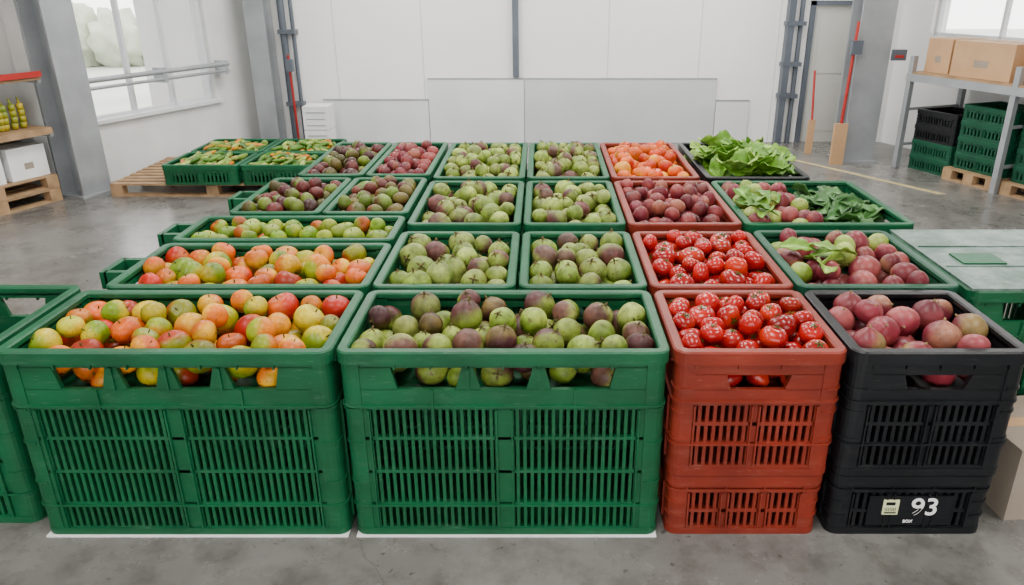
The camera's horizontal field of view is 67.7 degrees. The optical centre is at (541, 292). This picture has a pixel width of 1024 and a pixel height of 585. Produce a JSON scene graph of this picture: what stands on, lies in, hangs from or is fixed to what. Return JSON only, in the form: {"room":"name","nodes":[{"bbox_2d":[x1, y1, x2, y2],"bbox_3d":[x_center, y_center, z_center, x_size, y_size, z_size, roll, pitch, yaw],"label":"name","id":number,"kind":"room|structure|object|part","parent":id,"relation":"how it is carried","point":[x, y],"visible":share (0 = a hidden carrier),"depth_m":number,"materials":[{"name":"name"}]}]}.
{"room":"produce warehouse","nodes":[
{"label":"produce warehouse","id":0,"kind":"room"},
{"bbox_2d":[0,11,40,184],"bbox_3d":[-7.851,-1.263,2.313,1.500,4.600,11.750,8,24,20],"label":"wall","id":1,"kind":"structure","parent":0,"point":[10,90],"depth_m":7.51,"materials":[{"name":"paint"}]},
{"bbox_2d":[0,0,260,181],"bbox_3d":[-4.439,-3.674,8.251,0.200,4.600,3.070,8,24,20],"label":"wall","id":2,"kind":"structure","parent":0,"point":[130,146],"depth_m":9.20,"materials":[{"name":"paint"}]},
{"bbox_2d":[88,0,229,124],"bbox_3d":[-4.373,-3.295,8.221,0.288,2.680,2.100,8,24,20],"label":"window","id":3,"kind":"structure","parent":2,"relation":"in","point":[135,112],"depth_m":8.65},
{"bbox_3d":[-4.317,-2.434,8.547,0.167,0.160,2.100,8,24,20],"label":"guard rail","id":4,"kind":"part","parent":3,"relation":"part of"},
{"bbox_2d":[0,142,1023,584],"bbox_3d":[0.000,0.664,3.810,22.000,0.103,14.560,0,22,0],"label":"floor","id":5,"kind":"structure","parent":0,"point":[67,241],"depth_m":2.91,"materials":[{"name":"concrete"}]},
{"bbox_2d":[0,71,53,142],"bbox_3d":[-5.434,-1.555,6.819,1.070,1.750,1.450,8,24,20],"label":"storage rack","id":6,"kind":"object","parent":5,"relation":"on","point":[32,76],"visible":0.9,"depth_m":7.06,"materials":[{"name":"wood"}]},
{"bbox_2d":[0,97,26,131],"bbox_3d":[-5.274,-1.513,6.736,0.379,0.289,1.236,8,24,20],"label":"bottles","id":7,"kind":"object","parent":6,"relation":"on","point":[4,120],"visible":1,"depth_m":7.10},
{"bbox_2d":[0,183,62,215],"bbox_3d":[-5.413,-0.840,7.211,0.900,0.130,1.200,8,24,20],"label":"wooden pallet","id":8,"kind":"object","parent":5,"relation":"on","point":[55,194],"visible":0.66,"depth_m":7.43,"materials":[{"name":"brown wood"}]},
{"bbox_2d":[0,173,59,201],"bbox_3d":[-5.413,-0.961,7.162,0.900,0.130,1.200,8,24,20],"label":"wooden pallet","id":9,"kind":"object","parent":8,"relation":"on","point":[49,181],"visible":0.53,"depth_m":7.35,"materials":[{"name":"brown wood"}]},
{"bbox_2d":[0,159,6,184],"bbox_3d":[-5.341,-1.128,6.994,0.601,0.302,0.382,8,24,20],"label":"carton","id":10,"kind":"object","parent":9,"relation":"on","point":[3,181],"visible":1,"depth_m":7.06,"materials":[{"name":"grey cardboard"}]},
{"bbox_2d":[0,140,49,181],"bbox_3d":[-5.181,-1.283,7.374,0.601,0.302,0.382,8,24,20],"label":"carton","id":11,"kind":"object","parent":9,"relation":"on","point":[20,160],"visible":0.98,"depth_m":7.25,"materials":[{"name":"grey cardboard"}]},
{"bbox_2d":[0,285,80,522],"bbox_3d":[-2.490,0.444,3.186,0.980,0.780,0.630,0,22,0],"label":"crate","id":12,"kind":"object","parent":5,"relation":"on","point":[20,494],"visible":0.33,"depth_m":3.00,"materials":[{"name":"plastic"}]},
{"bbox_2d":[14,0,110,199],"bbox_3d":[-4.681,-3.156,6.976,0.410,4.600,0.410,8,24,20],"label":"steel column","id":13,"kind":"structure","parent":5,"relation":"on","point":[49,30],"depth_m":7.42,"materials":[{"name":"metal"}]},
{"bbox_2d":[110,157,264,196],"bbox_3d":[-3.320,-1.273,8.279,2.050,0.130,1.300,0,22,0],"label":"wooden pallet","id":14,"kind":"object","parent":5,"relation":"on","point":[152,175],"visible":0.36,"depth_m":7.71,"materials":[{"name":"brown wood"}]},
{"bbox_2d":[162,152,257,184],"bbox_3d":[-3.400,-1.286,7.869,0.760,0.200,0.650,0,22,0],"label":"tray","id":15,"kind":"object","parent":14,"relation":"on","point":[174,174],"visible":0.69,"depth_m":7.59,"materials":[{"name":"plastic"}]},
{"bbox_2d":[174,150,247,164],"bbox_3d":[-3.416,-1.363,7.846,0.652,0.122,0.612,0,22,0],"label":"pile","id":16,"kind":"object","parent":15,"relation":"in","point":[213,157],"visible":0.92,"depth_m":7.79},
{"bbox_2d":[191,139,279,153],"bbox_3d":[-3.400,-1.555,8.532,0.760,0.200,0.720,0,22,0],"label":"tray","id":17,"kind":"object","parent":14,"relation":"on","point":[271,142],"visible":0.09,"depth_m":8.57,"materials":[{"name":"plastic"}]},
{"bbox_2d":[203,138,267,150],"bbox_3d":[-3.404,-1.629,8.493,0.626,0.109,0.672,0,22,0],"label":"pile","id":18,"kind":"object","parent":17,"relation":"in","point":[239,144],"visible":0.89,"depth_m":8.39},
{"bbox_2d":[240,152,325,184],"bbox_3d":[-2.625,-1.286,7.869,0.750,0.200,0.650,0,22,0],"label":"tray","id":19,"kind":"object","parent":14,"relation":"on","point":[252,174],"visible":0.4,"depth_m":7.58,"materials":[{"name":"plastic"}]},
{"bbox_2d":[248,151,317,164],"bbox_3d":[-2.623,-1.358,7.838,0.685,0.117,0.614,0,22,0],"label":"pile","id":20,"kind":"object","parent":19,"relation":"in","point":[279,157],"visible":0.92,"depth_m":7.76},
{"bbox_2d":[263,139,346,151],"bbox_3d":[-2.625,-1.555,8.532,0.750,0.200,0.720,0,22,0],"label":"tray","id":21,"kind":"object","parent":14,"relation":"on","point":[282,141],"visible":0.09,"depth_m":8.66,"materials":[{"name":"plastic"}]},
{"bbox_2d":[271,138,335,150],"bbox_3d":[-2.619,-1.637,8.491,0.672,0.142,0.657,0,22,0],"label":"pile","id":22,"kind":"object","parent":21,"relation":"in","point":[314,144],"visible":0.9,"depth_m":8.39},
{"bbox_2d":[46,530,350,536],"bbox_3d":[-1.343,0.839,3.244,1.175,0.005,0.599,0,22,0],"label":"sheet","id":23,"kind":"object","parent":5,"relation":"on","point":[50,534],"visible":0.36,"depth_m":2.97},
{"bbox_2d":[0,290,363,533],"bbox_3d":[-1.343,0.467,3.095,1.195,0.794,0.595,0,22,0],"label":"crate","id":24,"kind":"object","parent":23,"relation":"on","point":[102,463],"visible":0.69,"depth_m":2.85,"materials":[{"name":"plastic"}]},
{"bbox_2d":[28,290,349,386],"bbox_3d":[-1.341,0.168,2.975,1.126,0.255,0.527,0,22,0],"label":"pile","id":25,"kind":"object","parent":24,"relation":"in","point":[114,323],"visible":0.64,"depth_m":2.90,"materials":[{"name":"food"}]},
{"bbox_2d":[99,243,391,443],"bbox_3d":[-1.373,0.231,3.677,1.255,0.794,0.600,0,22,0],"label":"crate","id":26,"kind":"object","parent":5,"relation":"on","point":[123,274],"visible":0.16,"depth_m":3.48,"materials":[{"name":"plastic"}]},
{"bbox_2d":[138,242,374,312],"bbox_3d":[-1.313,-0.068,3.556,1.066,0.249,0.531,0,22,0],"label":"pile","id":27,"kind":"object","parent":26,"relation":"in","point":[286,265],"visible":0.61,"depth_m":3.49,"materials":[{"name":"food"}]},
{"bbox_2d":[242,0,286,139],"bbox_3d":[-3.540,-4.078,9.245,0.320,4.600,0.380,0,22,0],"label":"steel column","id":28,"kind":"structure","parent":5,"relation":"on","point":[257,13],"depth_m":9.66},
{"bbox_2d":[157,216,405,269],"bbox_3d":[-1.377,0.020,4.196,1.245,0.794,0.440,0,22,0],"label":"crate","id":29,"kind":"object","parent":5,"relation":"on","point":[177,232],"visible":0.18,"depth_m":4.01,"materials":[{"name":"plastic"}]},
{"bbox_2d":[191,216,392,258],"bbox_3d":[-1.318,-0.271,4.077,1.052,0.236,0.370,0,22,0],"label":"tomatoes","id":30,"kind":"object","parent":29,"relation":"in","point":[241,227],"visible":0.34,"depth_m":3.99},
{"bbox_2d":[227,177,350,215],"bbox_3d":[-1.581,-0.242,4.840,0.638,0.794,0.850,0,22,0],"label":"crate","id":31,"kind":"object","parent":5,"relation":"on","point":[235,202],"visible":0.16,"depth_m":4.61,"materials":[{"name":"plastic"}]},
{"bbox_2d":[241,177,340,210],"bbox_3d":[-1.523,-0.543,4.718,0.449,0.269,0.784,0,22,0],"label":"plums","id":32,"kind":"object","parent":31,"relation":"in","point":[303,195],"visible":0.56,"depth_m":4.59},
{"bbox_2d":[285,55,299,138],"bbox_3d":[-3.225,-2.486,9.910,0.090,1.151,0.074,0,22,0],"label":"tool","id":33,"kind":"object","parent":5,"relation":"on","point":[289,63],"visible":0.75,"depth_m":9.81,"materials":[{"name":"paint"}]},
{"bbox_2d":[302,103,336,138],"bbox_3d":[-2.860,-2.130,9.817,0.320,0.560,0.305,0,22,0],"label":"storage box","id":34,"kind":"object","parent":5,"relation":"on","point":[318,118],"visible":0.75,"depth_m":9.67,"materials":[{"name":"plastic"}]},
{"bbox_2d":[298,142,391,180],"bbox_3d":[-1.438,-0.644,5.831,0.445,0.794,1.150,0,22,0],"label":"crate","id":35,"kind":"object","parent":5,"relation":"on","point":[387,145],"visible":0.15,"depth_m":5.47,"materials":[{"name":"plastic"}]},
{"bbox_2d":[307,140,383,173],"bbox_3d":[-1.436,-0.943,5.709,0.384,0.266,1.081,0,22,0],"label":"plums","id":36,"kind":"object","parent":35,"relation":"in","point":[349,159],"visible":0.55,"depth_m":5.52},
{"bbox_2d":[323,177,428,231],"bbox_3d":[-1.005,-0.242,4.840,0.490,0.794,0.850,0,22,0],"label":"crate","id":37,"kind":"object","parent":5,"relation":"on","point":[332,209],"visible":0.19,"depth_m":4.49,"materials":[{"name":"plastic"}]},
{"bbox_2d":[337,175,415,210],"bbox_3d":[-1.006,-0.544,4.719,0.432,0.264,0.784,0,22,0],"label":"plums","id":38,"kind":"object","parent":37,"relation":"in","point":[377,194],"visible":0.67,"depth_m":4.59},
{"bbox_2d":[366,142,447,186],"bbox_3d":[-0.980,-0.644,5.831,0.440,0.794,1.150,0,22,0],"label":"crate","id":39,"kind":"object","parent":5,"relation":"on","point":[442,147],"visible":0.13,"depth_m":5.49,"materials":[{"name":"plastic"}]},
{"bbox_2d":[376,140,438,180],"bbox_3d":[-0.981,-0.945,5.712,0.377,0.264,1.078,0,22,0],"label":"plums","id":40,"kind":"object","parent":39,"relation":"in","point":[407,158],"visible":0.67,"depth_m":5.57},
{"bbox_2d":[373,231,519,443],"bbox_3d":[-0.423,0.195,3.765,0.617,0.794,0.790,0,22,0],"label":"crate","id":41,"kind":"object","parent":5,"relation":"on","point":[391,264],"visible":0.19,"depth_m":3.54,"materials":[{"name":"plastic"}]},
{"bbox_2d":[389,231,509,309],"bbox_3d":[-0.424,-0.105,3.642,0.546,0.270,0.716,0,22,0],"label":"fruit","id":42,"kind":"object","parent":41,"relation":"in","point":[423,260],"visible":0.59,"depth_m":3.53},
{"bbox_2d":[407,181,524,307],"bbox_3d":[-0.423,-0.183,4.696,0.617,0.794,0.980,0,22,0],"label":"crate","id":43,"kind":"object","parent":5,"relation":"on","point":[414,223],"visible":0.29,"depth_m":4.19,"materials":[{"name":"plastic"}]},
{"bbox_2d":[421,178,516,248],"bbox_3d":[-0.423,-0.490,4.572,0.552,0.270,0.908,0,22,0],"label":"fruit","id":44,"kind":"object","parent":43,"relation":"in","point":[478,201],"visible":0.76,"depth_m":4.47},
{"bbox_2d":[433,143,527,212],"bbox_3d":[-0.423,-0.625,5.785,0.617,0.794,1.210,0,22,0],"label":"crate","id":45,"kind":"object","parent":5,"relation":"on","point":[439,175],"visible":0.19,"depth_m":5.21,"materials":[{"name":"plastic"}]},
{"bbox_2d":[444,140,521,175],"bbox_3d":[-0.425,-0.938,5.657,0.548,0.282,1.139,0,22,0],"label":"fruit","id":46,"kind":"object","parent":45,"relation":"in","point":[475,159],"visible":0.72,"depth_m":5.48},
{"bbox_2d":[357,530,655,536],"bbox_3d":[-0.139,0.839,3.244,1.167,0.005,0.599,0,22,0],"label":"sheet","id":47,"kind":"object","parent":5,"relation":"on","point":[359,534],"visible":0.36,"depth_m":2.97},
{"bbox_2d":[337,290,669,533],"bbox_3d":[-0.139,0.467,3.095,1.187,0.794,0.595,0,22,0],"label":"crate","id":48,"kind":"object","parent":47,"relation":"on","point":[503,485],"visible":0.81,"depth_m":2.87,"materials":[{"name":"plastic"}]},
{"bbox_2d":[351,289,654,386],"bbox_3d":[-0.139,0.160,2.970,1.119,0.268,0.532,0,22,0],"label":"fruit","id":49,"kind":"object","parent":48,"relation":"in","point":[535,326],"visible":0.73,"depth_m":2.91,"materials":[{"name":"food"}]},
{"bbox_2d":[527,143,609,191],"bbox_3d":[0.177,-0.625,5.785,0.555,0.794,1.210,0,22,0],"label":"crate","id":50,"kind":"object","parent":5,"relation":"on","point":[604,175],"visible":0.19,"depth_m":5.16,"materials":[{"name":"plastic"}]},
{"bbox_2d":[534,140,600,192],"bbox_3d":[0.172,-0.932,5.657,0.494,0.272,1.143,0,22,0],"label":"fruit","id":51,"kind":"object","parent":50,"relation":"in","point":[575,158],"visible":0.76,"depth_m":5.56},
{"bbox_2d":[524,181,625,249],"bbox_3d":[0.177,-0.183,4.696,0.555,0.794,0.980,0,22,0],"label":"crate","id":52,"kind":"object","parent":5,"relation":"on","point":[529,225],"visible":0.17,"depth_m":4.12,"materials":[{"name":"plastic"}]},
{"bbox_2d":[531,178,616,221],"bbox_3d":[0.171,-0.489,4.572,0.503,0.263,0.908,0,22,0],"label":"fruit","id":53,"kind":"object","parent":52,"relation":"in","point":[586,202],"visible":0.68,"depth_m":4.51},
{"bbox_2d":[519,231,646,443],"bbox_3d":[0.177,0.195,3.765,0.555,0.794,0.790,0,22,0],"label":"crate","id":54,"kind":"object","parent":5,"relation":"on","point":[638,279],"visible":0.21,"depth_m":3.53,"materials":[{"name":"plastic"}]},
{"bbox_2d":[528,228,631,310],"bbox_3d":[0.178,-0.106,3.644,0.487,0.251,0.718,0,22,0],"label":"fruit","id":55,"kind":"object","parent":54,"relation":"in","point":[574,262],"visible":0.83,"depth_m":3.58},
{"bbox_2d":[600,143,699,187],"bbox_3d":[0.764,-0.625,5.785,0.592,0.794,1.210,0,22,0],"label":"crate","id":56,"kind":"object","parent":5,"relation":"on","point":[693,176],"visible":0.12,"depth_m":5.27,"materials":[{"name":"plastic"}]},
{"bbox_2d":[607,140,688,191],"bbox_3d":[0.765,-0.933,5.660,0.522,0.274,1.138,0,22,0],"label":"pile","id":57,"kind":"object","parent":56,"relation":"in","point":[650,159],"visible":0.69,"depth_m":5.52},
{"bbox_2d":[614,181,741,238],"bbox_3d":[0.776,-0.183,4.696,0.617,0.794,0.980,0,22,0],"label":"crate","id":58,"kind":"object","parent":5,"relation":"on","point":[729,222],"visible":0.16,"depth_m":4.12,"materials":[{"name":"plastic"}]},
{"bbox_2d":[620,178,722,221],"bbox_3d":[0.778,-0.492,4.573,0.556,0.284,0.908,0,22,0],"label":"plums","id":59,"kind":"object","parent":58,"relation":"in","point":[692,201],"visible":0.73,"depth_m":4.43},
{"bbox_2d":[632,231,792,337],"bbox_3d":[0.776,0.195,3.765,0.617,0.794,0.790,0,22,0],"label":"crate","id":60,"kind":"object","parent":5,"relation":"on","point":[782,282],"visible":0.11,"depth_m":3.42,"materials":[{"name":"plastic"}]},
{"bbox_2d":[642,229,775,283],"bbox_3d":[0.776,-0.106,3.643,0.550,0.262,0.724,0,22,0],"label":"tomatoes","id":61,"kind":"object","parent":60,"relation":"in","point":[690,258],"visible":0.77,"depth_m":3.53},
{"bbox_2d":[658,451,822,533],"bbox_3d":[0.776,0.711,3.195,0.601,0.278,0.575,0,22,0],"label":"crate","id":62,"kind":"object","parent":5,"relation":"on","point":[687,504],"visible":0.49,"depth_m":2.95,"materials":[{"name":"plastic"}]},
{"bbox_2d":[654,290,846,475],"bbox_3d":[0.776,0.340,3.044,0.617,0.520,0.595,0,22,0],"label":"crate","id":63,"kind":"object","parent":62,"relation":"on","point":[711,427],"visible":0.66,"depth_m":2.79,"materials":[{"name":"plastic"}]},
{"bbox_2d":[668,291,829,386],"bbox_3d":[0.776,0.165,2.974,0.549,0.256,0.528,0,22,0],"label":"tomatoes","id":64,"kind":"object","parent":63,"relation":"in","point":[713,321],"visible":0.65,"depth_m":2.87,"materials":[{"name":"food"}]},
{"bbox_2d":[678,143,809,192],"bbox_3d":[1.450,-0.625,5.785,0.700,0.794,1.210,0,22,0],"label":"crate","id":65,"kind":"object","parent":5,"relation":"on","point":[684,148],"visible":0.07,"depth_m":5.10,"materials":[{"name":"plastic"}]},
{"bbox_3d":[1.450,-0.836,5.699,0.620,0.060,1.130,0,22,0],"label":"liner","id":66,"kind":"object","parent":65,"relation":"in","visible":0},
{"bbox_2d":[683,130,796,175],"bbox_3d":[1.458,-0.992,5.622,0.738,0.294,1.055,-3,22,-8],"label":"heap","id":67,"kind":"object","parent":66,"relation":"on","point":[724,155],"visible":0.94,"depth_m":5.40,"materials":[{"name":"green plant"}]},
{"bbox_2d":[772,0,806,143],"bbox_3d":[3.225,-4.146,9.413,0.250,4.600,0.142,0,22,0],"label":"post","id":68,"kind":"object","parent":5,"relation":"on","point":[785,64],"visible":0.97,"depth_m":9.88,"materials":[{"name":"grey metal"}]},
{"bbox_2d":[804,70,815,153],"bbox_3d":[3.370,-2.254,9.534,0.080,1.003,0.163,0,22,0],"label":"broom","id":69,"kind":"object","parent":5,"relation":"on","point":[811,122],"visible":1,"depth_m":9.53,"materials":[{"name":"red paint"}]},
{"bbox_2d":[711,181,914,235],"bbox_3d":[1.560,-0.183,4.696,0.920,0.794,0.980,0,22,0],"label":"crate","id":70,"kind":"object","parent":5,"relation":"on","point":[897,221],"visible":0.09,"depth_m":4.20,"materials":[{"name":"plastic"}]},
{"bbox_2d":[721,180,823,221],"bbox_3d":[1.349,-0.490,4.572,0.433,0.272,0.908,0,22,0],"label":"plums","id":71,"kind":"object","parent":70,"relation":"in","point":[790,208],"visible":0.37,"depth_m":4.43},
{"bbox_2d":[733,185,780,217],"bbox_3d":[1.253,-0.510,4.311,0.285,0.101,0.464,0,22,0],"label":"lettuce leaves","id":72,"kind":"object","parent":71,"relation":"on","point":[747,198],"visible":1,"depth_m":4.39,"materials":[{"name":"green plant"}]},
{"bbox_3d":[1.795,-0.394,4.611,0.350,0.060,0.880,0,22,0],"label":"liner","id":73,"kind":"object","parent":70,"relation":"in","visible":0},
{"bbox_2d":[791,182,884,221],"bbox_3d":[1.789,-0.501,4.568,0.528,0.184,0.858,0,22,0],"label":"leaves","id":74,"kind":"object","parent":73,"relation":"on","point":[833,204],"visible":0.84,"depth_m":4.50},
{"bbox_2d":[828,21,863,164],"bbox_3d":[3.520,-2.284,8.812,0.200,1.601,0.127,0,22,0],"label":"push broom","id":75,"kind":"object","parent":5,"relation":"on","point":[839,136],"visible":1,"depth_m":8.89,"materials":[{"name":"red paint"}]},
{"bbox_2d":[753,230,958,320],"bbox_3d":[1.450,0.191,3.774,0.700,0.794,0.810,0,22,0],"label":"crate","id":76,"kind":"object","parent":5,"relation":"on","point":[938,280],"visible":0.09,"depth_m":3.48,"materials":[{"name":"plastic"}]},
{"bbox_2d":[771,228,928,283],"bbox_3d":[1.444,-0.116,3.645,0.651,0.273,0.759,0,22,0],"label":"apples","id":77,"kind":"object","parent":76,"relation":"in","point":[876,261],"visible":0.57,"depth_m":3.56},
{"bbox_2d":[779,237,856,273],"bbox_3d":[1.312,-0.174,3.533,0.279,0.111,0.334,-9,24,-20],"label":"lettuce leaves","id":78,"kind":"object","parent":77,"relation":"on","point":[826,249],"visible":0.95,"depth_m":3.56,"materials":[{"name":"green plant"}]},
{"bbox_2d":[826,0,898,162],"bbox_3d":[3.790,-3.767,8.481,0.460,4.600,0.430,0,22,0],"label":"steel column","id":79,"kind":"structure","parent":5,"relation":"on","point":[877,18],"depth_m":8.86,"materials":[{"name":"metal"}]},
{"bbox_2d":[890,49,907,60],"bbox_3d":[4.070,-2.707,8.687,0.160,0.120,0.045,0,22,0],"label":"box","id":80,"kind":"object","parent":79,"relation":"attached to","point":[897,54],"visible":1,"depth_m":8.67,"materials":[{"name":"grey metal"}]},
{"bbox_2d":[815,461,992,533],"bbox_3d":[1.417,0.712,3.194,0.621,0.278,0.577,0,22,0],"label":"crate","id":81,"kind":"object","parent":5,"relation":"on","point":[844,504],"visible":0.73,"depth_m":2.94,"materials":[{"name":"plastic"}]},
{"bbox_2d":[804,290,1023,475],"bbox_3d":[1.417,0.340,3.044,0.637,0.520,0.595,0,22,0],"label":"crate","id":82,"kind":"object","parent":81,"relation":"on","point":[888,420],"visible":0.7,"depth_m":2.80,"materials":[{"name":"plastic"}]},
{"bbox_2d":[829,290,990,386],"bbox_3d":[1.414,0.170,2.976,0.571,0.250,0.526,0,22,0],"label":"apples","id":83,"kind":"object","parent":82,"relation":"in","point":[878,325],"visible":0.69,"depth_m":2.90,"materials":[{"name":"food"}]},
{"bbox_2d":[908,153,961,175],"bbox_3d":[4.632,-1.491,8.764,0.550,0.168,0.560,-8,24,-20],"label":"tray","id":84,"kind":"object","parent":5,"relation":"on","point":[918,162],"visible":0.42,"depth_m":8.67,"materials":[{"name":"green plastic"}]},
{"bbox_2d":[910,138,956,161],"bbox_3d":[4.632,-1.648,8.700,0.550,0.168,0.560,-8,24,-20],"label":"tray","id":85,"kind":"object","parent":84,"relation":"on","point":[919,147],"visible":0.56,"depth_m":8.58,"materials":[{"name":"green plastic"}]},
{"bbox_2d":[913,123,959,146],"bbox_3d":[4.632,-1.806,8.636,0.550,0.168,0.560,-8,24,-20],"label":"tray","id":86,"kind":"object","parent":85,"relation":"on","point":[922,132],"visible":0.52,"depth_m":8.52,"materials":[{"name":"black plastic"}]},
{"bbox_2d":[916,106,964,130],"bbox_3d":[4.632,-1.963,8.572,0.550,0.168,0.560,-8,24,-20],"label":"tray","id":87,"kind":"object","parent":86,"relation":"on","point":[944,117],"visible":0.66,"depth_m":8.53,"materials":[{"name":"black plastic"}]},
{"bbox_2d":[889,230,1023,395],"bbox_3d":[2.263,0.192,3.774,0.875,0.805,0.850,0,22,0],"label":"crate","id":88,"kind":"object","parent":5,"relation":"on","point":[987,266],"visible":0.2,"depth_m":3.57,"materials":[{"name":"plastic"}]},
{"bbox_2d":[891,55,1023,193],"bbox_3d":[5.018,-1.653,7.725,0.900,1.250,2.700,-8,24,-20],"label":"rack","id":89,"kind":"object","parent":5,"relation":"on","point":[1015,89],"visible":0.7,"depth_m":7.86,"materials":[{"name":"metal"}]},
{"bbox_2d":[924,37,987,73],"bbox_3d":[4.580,-2.631,8.441,0.501,0.362,0.322,-8,24,-20],"label":"carton","id":90,"kind":"object","parent":89,"relation":"on","point":[940,51],"visible":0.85,"depth_m":8.34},
{"bbox_2d":[949,39,1023,82],"bbox_3d":[4.749,-2.418,7.915,0.501,0.362,0.722,-8,24,-20],"label":"carton","id":91,"kind":"object","parent":89,"relation":"on","point":[986,59],"visible":1,"depth_m":7.78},
{"bbox_2d":[941,166,1019,191],"bbox_3d":[4.859,-1.256,8.236,0.700,0.130,0.660,-8,24,-20],"label":"wooden pallet","id":92,"kind":"object","parent":5,"relation":"on","point":[950,173],"visible":0.46,"depth_m":8.12,"materials":[{"name":"brown wood"}]},
{"bbox_2d":[953,152,1014,178],"bbox_3d":[4.862,-1.391,8.171,0.550,0.168,0.620,-8,24,-20],"label":"tray","id":93,"kind":"object","parent":92,"relation":"on","point":[976,164],"visible":0.53,"depth_m":8.08,"materials":[{"name":"green plastic"}]},
{"bbox_2d":[956,136,1018,161],"bbox_3d":[4.862,-1.549,8.107,0.550,0.168,0.620,-8,24,-20],"label":"tray","id":94,"kind":"object","parent":93,"relation":"on","point":[984,149],"visible":0.53,"depth_m":8.01,"materials":[{"name":"green plastic"}]},
{"bbox_2d":[959,120,1022,145],"bbox_3d":[4.862,-1.706,8.043,0.550,0.168,0.620,-8,24,-20],"label":"tray","id":95,"kind":"object","parent":94,"relation":"on","point":[979,131],"visible":0.56,"depth_m":7.94,"materials":[{"name":"green plastic"}]},
{"bbox_2d":[962,101,1023,126],"bbox_3d":[4.862,-1.864,7.979,0.550,0.168,0.620,-8,24,-20],"label":"tray","id":96,"kind":"object","parent":95,"relation":"on","point":[989,113],"visible":0.81,"depth_m":7.97,"materials":[{"name":"green plastic"}]},
{"bbox_2d":[985,395,1023,520],"bbox_3d":[2.140,0.676,3.210,0.622,0.332,0.401,-2,22,-5],"label":"carton","id":97,"kind":"object","parent":5,"relation":"on","point":[1005,494],"visible":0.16,"depth_m":3.04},
{"bbox_2d":[998,181,1023,200],"bbox_3d":[5.235,-0.895,7.348,0.700,0.130,1.280,-8,24,-20],"label":"wooden pallet","id":98,"kind":"object","parent":5,"relation":"on","point":[1007,188],"visible":0.83,"depth_m":7.70,"materials":[{"name":"brown wood"}]},
{"bbox_2d":[1011,165,1023,184],"bbox_3d":[5.122,-1.143,7.559,0.550,0.168,0.620,-8,24,-20],"label":"tray","id":99,"kind":"object","parent":98,"relation":"on","point":[1017,175],"visible":1,"depth_m":7.67,"materials":[{"name":"green plastic"}]},
{"bbox_2d":[1014,148,1023,166],"bbox_3d":[5.122,-1.300,7.495,0.550,0.168,0.620,-8,24,-20],"label":"tray","id":100,"kind":"object","parent":99,"relation":"on","point":[1019,159],"visible":1,"depth_m":7.62,"materials":[{"name":"green plastic"}]},
{"bbox_2d":[1018,131,1023,148],"bbox_3d":[5.122,-1.458,7.431,0.550,0.168,0.620,-8,24,-20],"label":"tray","id":101,"kind":"object","parent":100,"relation":"on","point":[1021,145],"visible":1,"depth_m":7.58,"materials":[{"name":"green plastic"}]},
{"bbox_2d":[132,0,951,141],"bbox_3d":[0.000,-4.203,9.553,10.400,4.600,0.156,0,22,0],"label":"wall","id":102,"kind":"structure","parent":0,"point":[347,49],"depth_m":9.88,"materials":[{"name":"paint"}]},
{"bbox_2d":[276,0,305,138],"bbox_3d":[-3.250,-4.145,9.409,0.220,4.600,0.155,0,22,0],"label":"drain pipe","id":103,"kind":"object","parent":102,"relation":"attached to","point":[283,31],"visible":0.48,"depth_m":9.81,"materials":[{"name":"grey metal"}]},
{"bbox_2d":[323,99,430,142],"bbox_3d":[-2.205,-2.300,10.216,1.390,0.574,0.042,0,22,0],"label":"metal panel","id":104,"kind":"object","parent":102,"relation":"attached to","point":[363,120],"visible":0.79,"depth_m":10.19,"materials":[{"name":"metal"}]},
{"bbox_2d":[428,78,523,142],"bbox_3d":[-0.870,-2.425,10.166,1.260,0.844,0.042,0,22,0],"label":"metal panel","id":105,"kind":"object","parent":102,"relation":"attached to","point":[468,110],"visible":0.93,"depth_m":10.15,"materials":[{"name":"metal"}]},
{"bbox_2d":[512,0,518,76],"bbox_3d":[-0.340,-4.559,9.288,0.080,3.740,0.062,0,22,0],"label":"trim","id":106,"kind":"structure","parent":102,"relation":"attached to","point":[515,16],"depth_m":9.78,"materials":[{"name":"grey metal"}]},
{"bbox_2d":[524,78,716,142],"bbox_3d":[1.035,-2.425,10.166,2.530,0.844,0.042,0,22,0],"label":"metal panel","id":107,"kind":"object","parent":102,"relation":"attached to","point":[557,110],"visible":0.93,"depth_m":10.15,"materials":[{"name":"metal"}]},
{"bbox_2d":[713,100,749,140],"bbox_3d":[2.530,-2.295,10.218,0.440,0.564,0.042,0,22,0],"label":"metal panel","id":108,"kind":"object","parent":102,"relation":"attached to","point":[731,116],"visible":0.82,"depth_m":10.18,"materials":[{"name":"metal"}]},
{"bbox_2d":[881,0,1023,148],"bbox_3d":[7.419,-1.581,3.096,0.202,4.600,15.100,-8,24,-20],"label":"wall","id":109,"kind":"structure","parent":0,"point":[919,17],"depth_m":9.61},
{"bbox_2d":[934,0,1023,40],"bbox_3d":[5.379,-3.569,7.859,0.061,1.900,2.800,-8,24,-20],"label":"window","id":110,"kind":"structure","parent":109,"relation":"in","point":[1008,7],"depth_m":8.79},
{"bbox_3d":[3.880,-5.042,9.215,0.920,2.790,0.150,0,22,0],"label":"wall","id":111,"kind":"structure","parent":0,"visible":0},
{"bbox_2d":[794,0,852,141],"bbox_3d":[3.880,-2.893,10.050,0.910,1.800,0.120,0,22,0],"label":"door","id":112,"kind":"structure","parent":111,"relation":"in","point":[829,20],"depth_m":9.99,"materials":[{"name":"grey paint"}]},
{"label":"outside","id":113,"kind":"structure","parent":0,"visible":0},
{"bbox_2d":[86,29,1023,114],"bbox_3d":[0.000,0.116,5.443,80.000,0.090,70.000,0,22,0],"label":"ground","id":114,"kind":"structure","parent":113,"point":[110,100],"depth_m":16.46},
{"bbox_2d":[72,2,144,67],"bbox_3d":[-14.118,-6.635,20.136,18.427,2.278,2.597,-9,24,-21],"label":"hedge","id":115,"kind":"object","parent":114,"relation":"on","point":[97,33],"visible":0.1,"depth_m":20.26,"materials":[{"name":"green plant"}]}
]}

